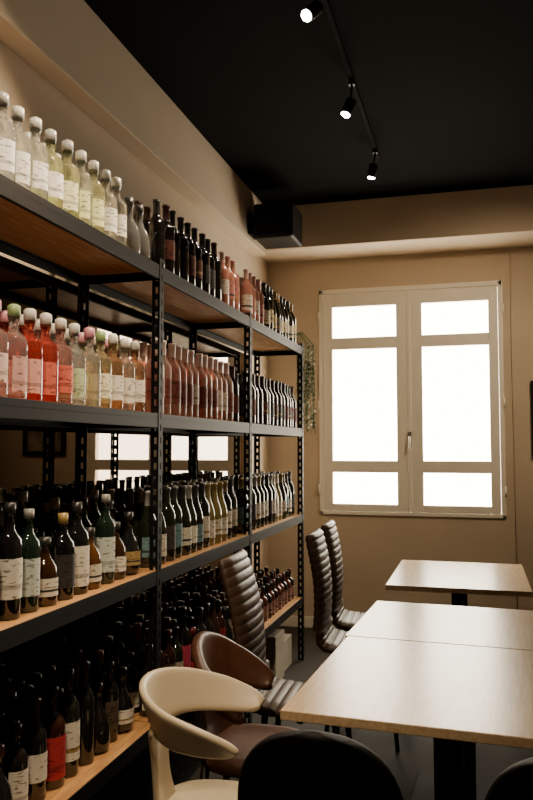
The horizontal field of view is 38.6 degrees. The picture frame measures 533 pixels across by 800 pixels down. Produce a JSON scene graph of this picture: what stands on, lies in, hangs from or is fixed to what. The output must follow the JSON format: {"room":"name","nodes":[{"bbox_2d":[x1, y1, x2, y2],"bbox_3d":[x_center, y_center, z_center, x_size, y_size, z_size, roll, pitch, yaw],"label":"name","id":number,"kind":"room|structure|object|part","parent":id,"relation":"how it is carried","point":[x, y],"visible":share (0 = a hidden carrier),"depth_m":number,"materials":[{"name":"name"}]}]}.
{"room":"bar","nodes":[
{"label":"bar","id":0,"kind":"room"},
{"bbox_2d":[0,40,267,575],"bbox_3d":[-1.204,-0.066,2.493,0.200,3.440,8.950,-1,-4,15],"label":"wall","id":1,"kind":"structure","parent":0,"point":[26,88],"depth_m":3.74,"materials":[{"name":"beige paint"}]},
{"bbox_2d":[0,255,77,328],"bbox_3d":[-0.922,-0.401,2.972,0.100,0.192,0.544,-1,-4,15],"label":"wall mirror","id":2,"kind":"object","parent":1,"relation":"attached to","point":[22,285],"depth_m":2.92,"materials":[{"name":"black mirror"}]},
{"bbox_2d":[0,425,156,528],"bbox_3d":[-0.807,0.323,3.344,0.100,0.389,1.365,-1,-4,15],"label":"wall mirror","id":3,"kind":"object","parent":1,"relation":"attached to","point":[37,463],"depth_m":3.09,"materials":[{"name":"black mirror"}]},
{"bbox_2d":[83,291,157,349],"bbox_3d":[-0.731,-0.362,3.664,0.100,0.185,0.789,-1,-4,15],"label":"wall mirror","id":4,"kind":"object","parent":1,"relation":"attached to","point":[106,315],"depth_m":3.59,"materials":[{"name":"black mirror"}]},
{"bbox_2d":[0,0,265,256],"bbox_3d":[-1.122,-1.601,2.300,0.110,0.400,8.040,-1,-4,15],"label":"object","id":5,"kind":"structure","parent":1,"relation":"attached to","point":[65,42],"depth_m":3.69,"materials":[{"name":"beige paint"}]},
{"bbox_2d":[161,548,247,618],"bbox_3d":[-0.396,1.138,4.791,0.100,0.240,1.574,-1,-4,15],"label":"wall mirror","id":6,"kind":"object","parent":1,"relation":"attached to","point":[208,575],"depth_m":4.54,"materials":[{"name":"black mirror"}]},
{"bbox_2d":[162,432,247,484],"bbox_3d":[-0.396,0.366,4.837,0.100,0.290,1.572,-1,-4,15],"label":"wall mirror","id":7,"kind":"object","parent":1,"relation":"attached to","point":[216,455],"depth_m":4.69,"materials":[{"name":"black mirror"}]},
{"bbox_2d":[163,321,247,373],"bbox_3d":[-0.397,-0.300,4.876,0.100,0.158,1.568,-1,-4,15],"label":"wall mirror","id":8,"kind":"object","parent":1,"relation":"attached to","point":[172,334],"depth_m":4.77,"materials":[{"name":"black mirror"}]},
{"bbox_2d":[248,201,301,248],"bbox_3d":[0.058,-1.301,5.686,0.360,0.260,0.342,-1,-4,15],"label":"wall speaker","id":9,"kind":"object","parent":1,"relation":"attached to","point":[279,224],"visible":1,"depth_m":5.54,"materials":[{"name":"black plastic"}]},
{"bbox_2d":[84,0,532,204],"bbox_3d":[0.734,-1.866,2.069,4.220,0.100,8.950,-1,-4,15],"label":"ceiling","id":10,"kind":"structure","parent":0,"point":[445,87],"depth_m":4.09,"materials":[{"name":"black paint"}]},
{"bbox_2d":[301,0,379,178],"bbox_3d":[-0.013,-1.691,2.394,0.086,0.209,5.600,-1,-4,15],"label":"track light","id":11,"kind":"object","parent":10,"relation":"attached to","point":[314,9],"depth_m":3.95,"materials":[{"name":"black metal"}]},
{"bbox_2d":[89,626,532,799],"bbox_3d":[0.734,1.667,1.851,4.220,0.100,8.950,-1,-4,15],"label":"floor","id":12,"kind":"structure","parent":0,"point":[416,754],"depth_m":3.69,"materials":[{"name":"tile"}]},
{"bbox_2d":[0,173,303,799],"bbox_3d":[-0.584,0.564,3.047,0.363,2.250,5.100,-1,-4,15],"label":"shelving rack","id":13,"kind":"object","parent":12,"relation":"on","point":[35,231],"visible":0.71,"depth_m":2.98,"materials":[{"name":"black metal"}]},
{"bbox_2d":[0,91,126,245],"bbox_3d":[-0.748,-0.707,2.376,0.263,0.263,0.965,-1,-4,15],"label":"bottles","id":14,"kind":"object","parent":13,"relation":"on","point":[35,165],"visible":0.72,"depth_m":2.34,"materials":[{"name":"clear glass"}]},
{"bbox_2d":[0,649,133,799],"bbox_3d":[-0.770,1.039,2.370,0.285,0.337,1.154,-1,-4,15],"label":"bottles","id":15,"kind":"object","parent":13,"relation":"on","point":[45,735],"visible":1,"depth_m":2.44,"materials":[{"name":"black glass"}]},
{"bbox_2d":[0,490,140,620],"bbox_3d":[-0.748,0.457,2.400,0.266,0.343,1.154,-1,-4,15],"label":"bottles","id":16,"kind":"object","parent":13,"relation":"on","point":[75,549],"visible":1,"depth_m":2.40,"materials":[{"name":"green glass"}]},
{"bbox_2d":[0,300,144,411],"bbox_3d":[-0.730,-0.120,2.424,0.262,0.278,1.146,-1,-4,15],"label":"bottles","id":17,"kind":"object","parent":13,"relation":"on","point":[41,359],"visible":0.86,"depth_m":2.39,"materials":[{"name":"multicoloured glass"}]},
{"bbox_2d":[125,197,149,258],"bbox_3d":[-0.574,-0.656,2.964,0.216,0.234,0.179,-1,-4,15],"label":"bottles","id":18,"kind":"object","parent":13,"relation":"on","point":[138,240],"visible":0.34,"depth_m":2.90,"materials":[{"name":"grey glass"}]},
{"bbox_2d":[103,586,234,716],"bbox_3d":[-0.417,1.108,3.563,0.272,0.348,1.136,-1,-4,15],"label":"bottles","id":19,"kind":"object","parent":13,"relation":"on","point":[203,613],"visible":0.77,"depth_m":3.31,"materials":[{"name":"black glass"}]},
{"bbox_2d":[107,478,236,567],"bbox_3d":[-0.418,0.547,3.595,0.261,0.311,1.141,-1,-4,15],"label":"wine bottles","id":20,"kind":"object","parent":13,"relation":"on","point":[198,514],"visible":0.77,"depth_m":3.38,"materials":[{"name":"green glass"}]},
{"bbox_2d":[134,199,220,299],"bbox_3d":[-0.441,-0.658,3.493,0.254,0.305,0.786,-1,-4,15],"label":"wine bottles","id":21,"kind":"object","parent":13,"relation":"on","point":[199,264],"visible":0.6,"depth_m":3.36,"materials":[{"name":"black glass"}]},
{"bbox_2d":[117,339,238,421],"bbox_3d":[-0.416,-0.069,3.562,0.258,0.317,1.009,-1,-4,15],"label":"wine bottles","id":22,"kind":"object","parent":13,"relation":"on","point":[177,395],"visible":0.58,"depth_m":3.50,"materials":[{"name":"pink glass"}]},
{"bbox_2d":[219,251,239,309],"bbox_3d":[-0.289,-0.618,4.036,0.248,0.292,0.254,-1,-4,15],"label":"wine bottles","id":23,"kind":"object","parent":13,"relation":"on","point":[230,289],"visible":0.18,"depth_m":3.98,"materials":[{"name":"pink glass"}]},
{"bbox_2d":[237,269,263,324],"bbox_3d":[-0.166,-0.591,4.485,0.250,0.293,0.342,-1,-4,15],"label":"wine bottles","id":24,"kind":"object","parent":13,"relation":"on","point":[251,296],"visible":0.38,"depth_m":4.39,"materials":[{"name":"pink glass"}]},
{"bbox_2d":[210,471,294,532],"bbox_3d":[-0.072,0.624,4.842,0.260,0.311,1.226,-1,-4,15],"label":"wine bottles","id":25,"kind":"object","parent":13,"relation":"on","point":[273,496],"visible":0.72,"depth_m":4.69,"materials":[{"name":"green glass"}]},
{"bbox_2d":[213,370,296,427],"bbox_3d":[-0.054,0.018,4.872,0.255,0.305,1.229,-1,-4,15],"label":"wine bottles","id":26,"kind":"object","parent":13,"relation":"in","point":[273,402],"visible":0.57,"depth_m":4.70,"materials":[{"name":"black glass"}]},
{"bbox_2d":[217,567,293,621],"bbox_3d":[-0.072,1.253,4.801,0.250,0.211,1.218,-1,-4,15],"label":"bottles","id":27,"kind":"object","parent":13,"relation":"on","point":[275,592],"visible":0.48,"depth_m":4.96,"materials":[{"name":"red glass"}]},
{"bbox_2d":[261,282,295,342],"bbox_3d":[-0.007,-0.558,5.060,0.255,0.298,0.792,-1,-4,15],"label":"wine bottles","id":28,"kind":"object","parent":13,"relation":"on","point":[279,317],"visible":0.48,"depth_m":4.95,"materials":[{"name":"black glass"}]},
{"bbox_2d":[296,332,316,433],"bbox_3d":[0.261,-0.115,5.501,0.188,0.754,0.280,-2,-4,28],"label":"trailing plant","id":29,"kind":"object","parent":13,"relation":"on","point":[306,347],"visible":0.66,"depth_m":5.55,"materials":[{"name":"green plant"}]},
{"bbox_2d":[139,667,264,799],"bbox_3d":[-0.175,1.231,2.225,0.393,0.819,0.469,-1,-4,9],"label":"armchair","id":30,"kind":"object","parent":12,"relation":"on","point":[166,693],"visible":0.98,"depth_m":2.31,"materials":[{"name":"beige leather"}]},
{"bbox_3d":[-0.157,1.212,2.223,0.356,0.046,0.375,0,-4,8],"label":"seat","id":31,"kind":"part","parent":30,"relation":"part of","materials":[{"name":"beige leather"}]},
{"bbox_2d":[191,631,298,779],"bbox_3d":[-0.047,1.254,2.679,0.437,0.830,0.446,-1,-4,15],"label":"leather armchair","id":32,"kind":"object","parent":12,"relation":"on","point":[210,651],"visible":0.44,"depth_m":2.77,"materials":[{"name":"brown leather"}]},
{"bbox_3d":[-0.027,1.240,2.674,0.395,0.075,0.375,-1,-4,17],"label":"seat","id":33,"kind":"part","parent":32,"relation":"part of","materials":[{"name":"brown leather"}]},
{"bbox_2d":[266,629,291,678],"bbox_3d":[0.002,1.666,5.072,0.260,0.300,0.520,-1,-4,15],"label":"cartons","id":34,"kind":"object","parent":12,"relation":"on","point":[278,644],"visible":0.39,"depth_m":4.89},
{"bbox_2d":[218,549,351,738],"bbox_3d":[0.110,1.170,3.138,0.551,1.054,0.382,-1,-4,13],"label":"chair","id":35,"kind":"object","parent":12,"relation":"on","point":[242,594],"visible":0.44,"depth_m":3.10,"materials":[{"name":"brown leather"}]},
{"bbox_3d":[0.110,0.953,3.151,0.551,0.618,0.380,-1,-4,13],"label":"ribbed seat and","id":36,"kind":"part","parent":35,"relation":"part of","materials":[{"name":"brown leather"}]},
{"bbox_2d":[237,730,402,799],"bbox_3d":[0.159,1.180,1.859,0.404,0.875,0.484,-1,-4,15],"label":"dining chair","id":37,"kind":"object","parent":12,"relation":"on","point":[292,764],"visible":1,"depth_m":1.66,"materials":[{"name":"leather"}]},
{"bbox_2d":[321,520,364,631],"bbox_3d":[0.598,1.256,4.515,0.503,1.053,0.382,-1,-4,12],"label":"chair","id":38,"kind":"object","parent":12,"relation":"on","point":[343,619],"visible":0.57,"depth_m":4.44,"materials":[{"name":"brown leather"}]},
{"bbox_2d":[305,528,399,751],"bbox_3d":[0.484,1.225,4.009,0.503,1.053,0.382,-1,-4,13],"label":"chair","id":39,"kind":"object","parent":12,"relation":"on","point":[328,638],"visible":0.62,"depth_m":3.93,"materials":[{"name":"brown leather"}]},
{"bbox_3d":[0.484,1.007,4.022,0.503,0.618,0.380,-1,-4,13],"label":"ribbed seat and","id":40,"kind":"part","parent":39,"relation":"part of","materials":[{"name":"brown leather"}]},
{"bbox_2d":[280,636,532,799],"bbox_3d":[0.589,1.278,2.440,0.860,0.750,0.900,-1,-4,18],"label":"dining table","id":41,"kind":"object","parent":12,"relation":"on","point":[452,695],"visible":1,"depth_m":2.38,"materials":[{"name":"brown wood"}]},
{"bbox_2d":[345,601,532,799],"bbox_3d":[0.835,1.326,3.219,0.860,0.750,0.724,-1,-4,18],"label":"dining table","id":42,"kind":"object","parent":12,"relation":"on","point":[418,622],"visible":0.71,"depth_m":3.20,"materials":[{"name":"brown wood"}]},
{"bbox_2d":[385,560,532,605],"bbox_3d":[1.142,1.404,4.482,0.760,0.750,0.960,-1,-4,15],"label":"dining table","id":43,"kind":"object","parent":12,"relation":"on","point":[460,579],"visible":0.66,"depth_m":4.34,"materials":[{"name":"brown wood"}]},
{"bbox_2d":[485,758,532,799],"bbox_3d":[0.687,1.171,1.714,0.404,0.875,0.484,-1,-4,17],"label":"dining chair","id":44,"kind":"object","parent":12,"relation":"on","point":[515,782],"visible":1,"depth_m":1.57,"materials":[{"name":"leather"}]},
{"bbox_2d":[268,246,532,616],"bbox_3d":[1.889,0.160,6.146,3.820,3.440,0.250,-1,-4,15],"label":"wall","id":45,"kind":"structure","parent":0,"point":[373,547],"depth_m":6.20,"materials":[{"name":"beige paint"}]},
{"bbox_2d":[280,615,341,629],"bbox_3d":[1.864,1.823,5.912,3.800,0.090,0.015,-1,-4,15],"label":"baseboard","id":46,"kind":"structure","parent":45,"relation":"attached to","point":[292,621],"depth_m":6.35,"materials":[{"name":"beige paint"}]},
{"bbox_2d":[260,185,532,263],"bbox_3d":[1.795,-1.403,5.899,3.820,0.350,0.460,-1,-4,15],"label":"beam","id":47,"kind":"structure","parent":45,"relation":"attached to","point":[502,217],"depth_m":5.89,"materials":[{"name":"beige paint"}]},
{"bbox_2d":[319,280,506,518],"bbox_3d":[1.172,0.001,6.245,1.490,1.890,0.080,-1,-4,15],"label":"window","id":48,"kind":"structure","parent":45,"relation":"in","point":[498,283],"depth_m":6.21,"materials":[{"name":"beige paint"}]},
{"bbox_3d":[0.830,0.011,6.325,0.712,1.816,0.045,-1,-4,15],"label":"sash","id":49,"kind":"part","parent":48,"relation":"part of","materials":[{"name":"glass"}]},
{"bbox_2d":[406,291,412,511],"bbox_3d":[1.161,0.002,6.183,0.030,1.810,0.056,-1,-4,15],"label":"astragal","id":50,"kind":"object","parent":48,"relation":"attached to","point":[407,292],"depth_m":6.20,"materials":[{"name":"beige paint"}]},
{"bbox_3d":[1.159,0.336,6.158,0.030,0.150,0.046,-1,-4,15],"label":"handle","id":51,"kind":"part","parent":50,"relation":"part of","materials":[{"name":"silver metal"}]},
{"bbox_2d":[318,303,506,496],"bbox_3d":[1.160,0.008,6.199,1.507,1.530,0.018,-1,-4,15],"label":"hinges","id":52,"kind":"object","parent":48,"relation":"attached to","point":[502,304],"visible":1,"depth_m":6.04,"materials":[{"name":"beige paint"}]},
{"bbox_3d":[1.513,-0.001,6.137,0.702,1.816,0.045,-1,-4,15],"label":"sash","id":53,"kind":"part","parent":48,"relation":"part of","materials":[{"name":"glass"}]},
{"bbox_2d":[510,253,517,609],"bbox_3d":[1.949,0.300,5.982,0.016,2.960,0.010,-1,-4,15],"label":"cable","id":54,"kind":"object","parent":45,"relation":"attached to","point":[510,253],"visible":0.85,"depth_m":5.99,"materials":[{"name":"beige paint"}]},
{"bbox_2d":[530,381,532,456],"bbox_3d":[2.286,0.144,5.892,0.440,0.600,0.030,-1,-4,15],"label":"picture frame","id":55,"kind":"object","parent":45,"relation":"attached to","point":[530,381],"visible":1,"depth_m":5.94,"materials":[{"name":"black plastic"}]}
]}

